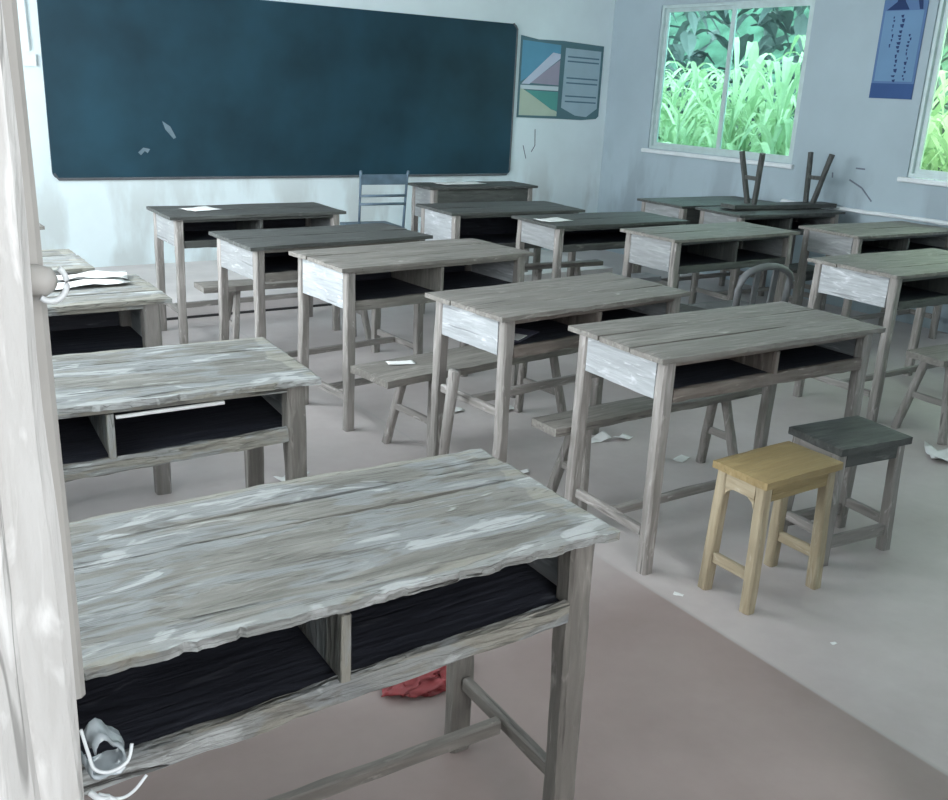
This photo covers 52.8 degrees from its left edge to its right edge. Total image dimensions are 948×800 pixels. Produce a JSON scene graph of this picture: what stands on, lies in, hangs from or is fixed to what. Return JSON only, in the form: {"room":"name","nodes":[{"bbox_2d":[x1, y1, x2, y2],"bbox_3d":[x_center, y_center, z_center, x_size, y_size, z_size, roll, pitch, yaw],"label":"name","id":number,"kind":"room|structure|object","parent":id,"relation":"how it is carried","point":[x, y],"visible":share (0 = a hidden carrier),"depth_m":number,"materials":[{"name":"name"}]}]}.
{"room":"classroom","nodes":[
{"label":"classroom","id":0,"kind":"room"},
{"bbox_2d":[16,0,614,266],"bbox_3d":[-1.585,-2.614,7.652,7.370,3.100,0.202,-9,22,-33],"label":"wall","id":1,"kind":"structure","parent":0,"point":[106,223],"depth_m":7.98,"materials":[{"name":"white paint"}]},
{"bbox_2d":[21,0,36,65],"bbox_3d":[-3.025,-3.039,6.324,0.090,1.560,0.032,-9,22,-33],"label":"cable conduit","id":2,"kind":"object","parent":1,"relation":"attached to","point":[27,59],"visible":0.94,"depth_m":6.52,"materials":[{"name":"white paint"}]},
{"bbox_2d":[37,0,517,180],"bbox_3d":[-1.312,-2.491,7.746,4.056,1.346,0.025,-9,22,-33],"label":"blackboard","id":3,"kind":"object","parent":1,"relation":"attached to","point":[135,89],"visible":1,"depth_m":7.53,"materials":[{"name":"paint"}]},
{"bbox_2d":[516,35,603,119],"bbox_3d":[0.830,-3.049,9.079,1.000,0.730,0.009,-9,22,-33],"label":"poster","id":4,"kind":"object","parent":1,"relation":"attached to","point":[558,79],"visible":1,"depth_m":9.06,"materials":[{"name":"multicoloured paper"}]},
{"bbox_2d":[519,40,560,115],"bbox_3d":[0.620,-3.008,8.940,0.450,0.660,0.002,-9,22,-33],"label":"picture","id":5,"kind":"object","parent":4,"relation":"attached to","point":[540,60],"depth_m":8.94},
{"bbox_2d":[85,248,612,317],"bbox_3d":[-1.399,-0.935,7.358,5.300,0.088,1.420,-9,22,-33],"label":"floor","id":6,"kind":"structure","parent":0,"point":[195,271],"depth_m":7.02,"materials":[{"name":"concrete"}]},
{"bbox_2d":[167,303,331,319],"bbox_3d":[-1.003,-0.685,6.814,5.300,0.014,0.018,-9,22,-33],"label":"trim","id":7,"kind":"structure","parent":6,"relation":"attached to","point":[327,304],"depth_m":6.46,"materials":[{"name":"black paint"}]},
{"bbox_2d":[340,170,409,227],"bbox_3d":[-0.763,-1.337,7.223,0.400,0.819,0.411,-8,21,-29],"label":"metal chair","id":8,"kind":"object","parent":6,"relation":"on","point":[366,179],"visible":0.48,"depth_m":6.99,"materials":[{"name":"grey metal"}]},
{"bbox_2d":[408,181,537,271],"bbox_3d":[-0.019,-1.373,7.632,1.001,0.701,0.363,-9,22,-32],"label":"table","id":9,"kind":"object","parent":6,"relation":"on","point":[492,191],"visible":0.57,"depth_m":7.41,"materials":[{"name":"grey wood"}]},
{"bbox_2d":[433,182,485,184],"bbox_3d":[-0.115,-1.700,7.474,0.423,0.006,0.165,-10,22,-35],"label":"paper sheet","id":10,"kind":"object","parent":9,"relation":"on","point":[443,183],"visible":1,"depth_m":7.46,"materials":[{"name":"white paper"}]},
{"bbox_2d":[64,250,947,799],"bbox_3d":[0.307,0.559,3.431,9.670,0.120,10.700,-9,22,-33],"label":"floor","id":11,"kind":"structure","parent":0,"point":[689,696],"depth_m":2.86,"materials":[{"name":"concrete"}]},
{"bbox_2d":[38,222,44,229],"bbox_3d":[-2.768,-0.512,4.825,1.092,0.763,0.476,-9,22,-33],"label":"school desk","id":12,"kind":"object","parent":11,"relation":"on","point":[40,226],"visible":0.02,"depth_m":4.82,"materials":[{"name":"grey wood"}]},
{"bbox_2d":[41,249,94,277],"bbox_3d":[-2.146,-0.177,3.893,1.093,0.764,0.505,-9,21,-31],"label":"school desk","id":13,"kind":"object","parent":11,"relation":"on","point":[72,263],"visible":0.25,"depth_m":3.94,"materials":[{"name":"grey wood"}]},
{"bbox_2d":[45,274,171,494],"bbox_3d":[-1.685,-0.003,3.433,1.094,0.764,0.477,-9,21,-31],"label":"school desk","id":14,"kind":"object","parent":11,"relation":"on","point":[92,317],"visible":0.39,"depth_m":3.49,"materials":[{"name":"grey wood"}]},
{"bbox_2d":[55,278,129,289],"bbox_3d":[-1.504,-0.422,3.485,0.466,0.014,0.129,-11,23,-36],"label":"paper sheet","id":15,"kind":"object","parent":14,"relation":"on","point":[102,281],"visible":0.5,"depth_m":3.56,"materials":[{"name":"white paper"}]},
{"bbox_2d":[57,270,127,279],"bbox_3d":[-1.461,-0.475,3.634,0.263,0.017,0.105,-5,20,-22],"label":"paper sheet","id":16,"kind":"object","parent":14,"relation":"on","point":[91,274],"visible":0.84,"depth_m":3.66,"materials":[{"name":"white paper"}]},
{"bbox_2d":[51,337,320,487],"bbox_3d":[-1.019,0.294,2.629,1.088,0.763,0.482,-8,21,-29],"label":"school desk","id":17,"kind":"object","parent":11,"relation":"on","point":[261,387],"visible":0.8,"depth_m":2.56,"materials":[{"name":"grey wood"}]},
{"bbox_2d":[115,400,224,418],"bbox_3d":[-0.766,0.024,2.417,0.270,0.012,0.011,-8,21,-30],"label":"stick","id":18,"kind":"object","parent":17,"relation":"on","point":[223,401],"visible":1,"depth_m":2.41,"materials":[{"name":"white wood"}]},
{"bbox_2d":[146,202,345,343],"bbox_3d":[-1.392,-0.803,5.915,1.090,0.763,0.479,-9,22,-33],"label":"school desk","id":19,"kind":"object","parent":11,"relation":"on","point":[183,229],"visible":0.7,"depth_m":5.74,"materials":[{"name":"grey wood"}]},
{"bbox_2d":[181,206,219,210],"bbox_3d":[-1.618,-1.133,5.651,0.155,0.005,0.203,15,22,33],"label":"paper sheet","id":20,"kind":"object","parent":19,"relation":"on","point":[201,208],"visible":1,"depth_m":5.65,"materials":[{"name":"white paper"}]},
{"bbox_2d":[194,279,371,339],"bbox_3d":[-1.044,-0.510,5.627,1.152,0.427,0.265,-9,22,-32],"label":"bench","id":21,"kind":"object","parent":11,"relation":"on","point":[235,286],"visible":0.39,"depth_m":5.35,"materials":[{"name":"grey wood"}]},
{"bbox_2d":[274,472,309,480],"bbox_3d":[-0.730,0.306,3.818,0.076,0.024,0.133,16,22,34],"label":"paper scrap","id":22,"kind":"object","parent":11,"relation":"on","point":[276,477],"visible":0.24,"depth_m":3.78,"materials":[{"name":"white paper"}]},
{"bbox_2d":[209,223,432,356],"bbox_3d":[-0.809,-0.514,5.122,1.052,0.764,0.514,-11,23,-36],"label":"school desk","id":23,"kind":"object","parent":11,"relation":"on","point":[262,256],"visible":0.73,"depth_m":4.92,"materials":[{"name":"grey wood"}]},
{"bbox_2d":[68,448,619,799],"bbox_3d":[-0.334,0.600,1.794,1.090,0.766,0.486,-8,21,-31],"label":"school desk","id":24,"kind":"object","parent":11,"relation":"on","point":[209,623],"visible":0.88,"depth_m":1.65,"materials":[{"name":"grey wood"}]},
{"bbox_2d":[289,238,533,431],"bbox_3d":[-0.302,-0.359,4.724,1.098,0.763,0.499,-11,23,-36],"label":"school desk","id":25,"kind":"object","parent":11,"relation":"on","point":[352,279],"visible":0.83,"depth_m":4.50,"materials":[{"name":"grey wood"}]},
{"bbox_2d":[385,666,445,697],"bbox_3d":[-0.123,0.738,2.561,0.261,0.039,0.139,-9,22,-33],"label":"plastic bag","id":26,"kind":"object","parent":11,"relation":"on","point":[429,682],"visible":0.36,"depth_m":2.51,"materials":[{"name":"red plastic"}]},
{"bbox_2d":[439,368,460,454],"bbox_3d":[-0.102,0.119,3.713,0.093,0.503,0.048,19,24,40],"label":"wooden pole","id":27,"kind":"object","parent":11,"relation":"on","point":[453,379],"visible":0.6,"depth_m":3.66,"materials":[{"name":"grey wood"}]},
{"bbox_2d":[455,407,464,411],"bbox_3d":[-0.108,0.051,4.704,0.117,0.012,0.071,-13,24,-39],"label":"paper scrap","id":28,"kind":"object","parent":11,"relation":"on","point":[456,408],"visible":0.36,"depth_m":4.72,"materials":[{"name":"white paper"}]},
{"bbox_2d":[350,345,577,456],"bbox_3d":[0.029,-0.021,4.329,1.225,0.408,0.364,-12,23,-38],"label":"bench","id":29,"kind":"object","parent":11,"relation":"on","point":[469,359],"visible":0.59,"depth_m":4.13,"materials":[{"name":"grey wood"}]},
{"bbox_2d":[385,360,415,364],"bbox_3d":[-0.309,-0.158,4.030,0.122,0.004,0.058,-4,19,-19],"label":"paper sheet","id":30,"kind":"object","parent":29,"relation":"on","point":[406,361],"visible":1,"depth_m":4.03,"materials":[{"name":"white paper"}]},
{"bbox_2d":[416,201,584,313],"bbox_3d":[0.168,-0.963,6.635,1.062,0.764,0.503,-8,21,-30],"label":"school desk","id":31,"kind":"object","parent":11,"relation":"on","point":[492,222],"visible":0.61,"depth_m":6.49,"materials":[{"name":"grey wood"}]},
{"bbox_2d":[425,272,690,462],"bbox_3d":[0.342,-0.076,3.958,1.033,0.765,0.474,-11,23,-37],"label":"school desk","id":32,"kind":"object","parent":11,"relation":"on","point":[486,318],"visible":0.86,"depth_m":3.71,"materials":[{"name":"grey wood"}]},
{"bbox_2d":[514,327,538,342],"bbox_3d":[0.146,-0.254,3.642,0.141,0.012,0.201,11,20,24],"label":"open notebook","id":33,"kind":"object","parent":32,"relation":"on","point":[520,334],"visible":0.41,"depth_m":3.64,"materials":[{"name":"white paper"}]},
{"bbox_2d":[524,259,602,280],"bbox_3d":[0.567,-0.736,6.556,0.725,0.427,0.166,-8,21,-31],"label":"bench","id":34,"kind":"object","parent":11,"relation":"on","point":[538,267],"visible":0.38,"depth_m":6.49,"materials":[{"name":"grey wood"}]},
{"bbox_2d":[511,211,689,277],"bbox_3d":[0.812,-0.820,6.295,1.102,0.763,0.482,-9,21,-31],"label":"school desk","id":35,"kind":"object","parent":11,"relation":"on","point":[599,230],"visible":0.63,"depth_m":6.03,"materials":[{"name":"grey wood"}]},
{"bbox_2d":[537,217,573,221],"bbox_3d":[0.495,-1.120,5.927,0.222,0.005,0.145,-13,24,-40],"label":"paper sheet","id":36,"kind":"object","parent":35,"relation":"on","point":[553,219],"visible":1,"depth_m":5.92,"materials":[{"name":"white paper"}]},
{"bbox_2d":[591,431,610,442],"bbox_3d":[0.571,0.172,4.413,0.116,0.027,0.068,-8,21,-30],"label":"paper scrap","id":37,"kind":"object","parent":11,"relation":"on","point":[602,435],"visible":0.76,"depth_m":4.42,"materials":[{"name":"white paper"}]},
{"bbox_2d":[614,433,633,438],"bbox_3d":[0.695,0.170,4.447,0.060,0.023,0.100,16,22,34],"label":"paper scrap","id":38,"kind":"object","parent":11,"relation":"on","point":[624,436],"visible":1,"depth_m":4.46,"materials":[{"name":"white paper"}]},
{"bbox_2d":[630,272,660,281],"bbox_3d":[0.834,-0.554,6.008,0.744,0.447,0.236,-9,22,-32],"label":"bench","id":39,"kind":"object","parent":11,"relation":"on","point":[647,276],"visible":0.09,"depth_m":6.06,"materials":[{"name":"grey wood"}]},
{"bbox_2d":[531,387,761,510],"bbox_3d":[0.709,0.184,3.837,1.135,0.388,0.236,-10,22,-34],"label":"bench","id":40,"kind":"object","parent":11,"relation":"on","point":[611,413],"visible":0.66,"depth_m":3.67,"materials":[{"name":"grey wood"}]},
{"bbox_2d":[673,455,689,462],"bbox_3d":[0.921,0.259,4.233,0.051,0.006,0.087,14,21,31],"label":"paper scrap","id":41,"kind":"object","parent":11,"relation":"on","point":[681,458],"visible":1,"depth_m":4.23,"materials":[{"name":"white paper"}]},
{"bbox_2d":[679,303,707,312],"bbox_3d":[1.139,-0.300,5.311,0.257,0.424,0.297,19,24,41],"label":"bench","id":42,"kind":"object","parent":11,"relation":"on","point":[683,307],"visible":0.07,"depth_m":5.26,"materials":[{"name":"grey wood"}]},
{"bbox_2d":[637,196,771,295],"bbox_3d":[1.849,-1.219,7.667,1.092,0.763,0.503,-9,21,-31],"label":"school desk","id":43,"kind":"object","parent":11,"relation":"on","point":[683,208],"visible":0.48,"depth_m":7.43,"materials":[{"name":"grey wood"}]},
{"bbox_2d":[620,221,799,301],"bbox_3d":[1.446,-0.686,5.984,1.112,0.764,0.465,-10,22,-33],"label":"school desk","id":44,"kind":"object","parent":11,"relation":"on","point":[675,250],"visible":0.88,"depth_m":5.78,"materials":[{"name":"grey wood"}]},
{"bbox_2d":[564,301,885,574],"bbox_3d":[0.904,0.094,3.523,1.112,0.762,0.479,-9,21,-32],"label":"school desk","id":45,"kind":"object","parent":11,"relation":"on","point":[667,359],"visible":0.92,"depth_m":3.30,"materials":[{"name":"grey wood"}]},
{"bbox_2d":[688,263,793,308],"bbox_3d":[1.495,-0.473,5.458,0.430,0.692,0.411,-8,21,-30],"label":"wooden chair","id":46,"kind":"object","parent":11,"relation":"on","point":[756,271],"visible":0.38,"depth_m":5.25,"materials":[{"name":"grey wood"}]},
{"bbox_2d":[688,206,844,309],"bbox_3d":[2.204,-1.065,7.252,1.092,0.763,0.468,-8,21,-29],"label":"school desk","id":47,"kind":"object","parent":11,"relation":"on","point":[788,219],"visible":0.55,"depth_m":7.08,"materials":[{"name":"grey wood"}]},
{"bbox_2d":[721,151,836,209],"bbox_3d":[2.320,-1.646,7.150,1.045,0.411,0.247,-7,20,-27],"label":"bench","id":48,"kind":"object","parent":47,"relation":"on","point":[806,203],"visible":1,"depth_m":7.14,"materials":[{"name":"grey wood"}]},
{"bbox_2d":[697,441,843,615],"bbox_3d":[0.953,0.404,3.085,0.367,0.453,0.219,-9,22,-33],"label":"wooden stool","id":49,"kind":"object","parent":11,"relation":"on","point":[777,472],"visible":1,"depth_m":3.02,"materials":[{"name":"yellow wood"}]},
{"bbox_2d":[773,263,822,309],"bbox_3d":[2.328,-0.752,6.865,0.302,0.421,0.242,-12,23,-37],"label":"wooden stool","id":50,"kind":"object","parent":11,"relation":"on","point":[793,267],"visible":0.24,"depth_m":6.75,"materials":[{"name":"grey wood"}]},
{"bbox_2d":[783,416,912,566],"bbox_3d":[1.312,0.318,3.417,0.354,0.443,0.244,-7,20,-27],"label":"wooden stool","id":51,"kind":"object","parent":11,"relation":"on","point":[853,441],"visible":0.81,"depth_m":3.36,"materials":[{"name":"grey wood"}]},
{"bbox_2d":[792,248,947,422],"bbox_3d":[2.335,-0.381,5.186,1.105,0.764,0.536,-9,21,-31],"label":"school desk","id":52,"kind":"object","parent":11,"relation":"on","point":[894,281],"visible":0.94,"depth_m":4.88,"materials":[{"name":"grey wood"}]},
{"bbox_2d":[792,221,947,338],"bbox_3d":[2.705,-0.791,6.489,1.092,0.764,0.475,-8,21,-30],"label":"school desk","id":53,"kind":"object","parent":11,"relation":"on","point":[871,237],"visible":0.77,"depth_m":6.30,"materials":[{"name":"grey wood"}]},
{"bbox_2d":[891,344,947,444],"bbox_3d":[2.652,-0.088,4.891,1.222,0.427,0.295,-8,21,-30],"label":"bench","id":54,"kind":"object","parent":11,"relation":"on","point":[937,355],"visible":1,"depth_m":4.59,"materials":[{"name":"grey wood"}]},
{"bbox_2d":[924,441,947,461],"bbox_3d":[2.264,0.251,4.392,0.326,0.048,0.185,5,18,8],"label":"paper scrap","id":55,"kind":"object","parent":11,"relation":"on","point":[930,450],"visible":1,"depth_m":4.45,"materials":[{"name":"white paper"}]},
{"bbox_2d":[597,0,947,332],"bbox_3d":[3.290,-2.083,6.760,0.112,3.100,6.920,-9,22,-33],"label":"wall","id":56,"kind":"structure","parent":0,"point":[871,140],"depth_m":7.49,"materials":[{"name":"white paint"}]},
{"bbox_2d":[641,0,814,168],"bbox_3d":[2.160,-2.747,8.262,0.111,1.301,1.761,-9,22,-33],"label":"window","id":57,"kind":"structure","parent":56,"relation":"in","point":[734,6],"depth_m":8.30,"materials":[{"name":"metal"}]},
{"bbox_2d":[781,199,947,224],"bbox_3d":[3.159,-1.343,7.012,0.058,0.056,2.202,-9,22,-33],"label":"trim","id":58,"kind":"structure","parent":56,"relation":"attached to","point":[838,208],"depth_m":7.11,"materials":[{"name":"white paint"}]},
{"bbox_2d":[869,0,928,99],"bbox_3d":[3.064,-2.578,6.870,0.009,0.780,0.345,-9,22,-33],"label":"poster","id":59,"kind":"object","parent":56,"relation":"attached to","point":[903,21],"visible":1,"depth_m":6.88,"materials":[{"name":"blue paper"}]},
{"bbox_2d":[897,0,947,186],"bbox_3d":[3.631,-1.997,6.196,0.111,1.301,1.631,-9,22,-33],"label":"window","id":60,"kind":"structure","parent":56,"relation":"in","point":[915,170],"depth_m":6.79,"materials":[{"name":"metal"}]},
{"bbox_3d":[2.267,-0.638,2.203,6.920,3.100,0.120,-9,22,-33],"label":"wall","id":61,"kind":"structure","parent":0,"visible":0},
{"bbox_2d":[0,0,85,799],"bbox_3d":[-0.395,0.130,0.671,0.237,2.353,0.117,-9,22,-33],"label":"door","id":62,"kind":"structure","parent":61,"relation":"in","point":[42,676],"depth_m":0.66,"materials":[{"name":"white paint"}]},
{"bbox_2d":[80,718,147,799],"bbox_3d":[-0.292,0.304,0.773,0.048,0.116,0.048,-9,22,-33],"label":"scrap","id":63,"kind":"object","parent":62,"relation":"attached to","point":[107,763],"visible":0.98,"depth_m":0.76,"materials":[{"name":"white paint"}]},
{"label":"outside","id":64,"kind":"structure","parent":0,"visible":0},
{"bbox_3d":[7.710,-2.792,16.002,17.120,0.300,30.000,-9,22,-33],"label":"ground","id":65,"kind":"structure","parent":64,"visible":0},
{"bbox_2d":[658,47,724,147],"label":"plants","id":66,"kind":"object","parent":65,"relation":"on","point":[687,128],"depth_m":10.51,"materials":[{"name":"green plant"}]},
{"bbox_2d":[721,34,805,155],"label":"plants","id":67,"kind":"object","parent":65,"relation":"on","point":[773,123],"depth_m":9.63,"materials":[{"name":"green plant"}]},
{"bbox_2d":[658,6,947,179],"bbox_3d":[4.820,-4.731,13.810,3.894,5.879,16.125,-9,22,-33],"label":"foliage","id":68,"kind":"object","parent":65,"relation":"on","point":[770,22],"visible":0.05,"depth_m":14.39,"materials":[{"name":"green plant"}]},
{"bbox_2d":[921,70,947,180],"label":"plants","id":69,"kind":"object","parent":65,"relation":"on","point":[933,156],"depth_m":8.34,"materials":[{"name":"green plant"}]},
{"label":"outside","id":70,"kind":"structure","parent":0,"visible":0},
{"bbox_2d":[665,6,947,161],"bbox_3d":[9.355,-6.074,18.543,7.987,5.659,30.000,-9,22,-33],"label":"slope","id":71,"kind":"structure","parent":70,"point":[716,51],"depth_m":24.51,"materials":[{"name":"green plant"}]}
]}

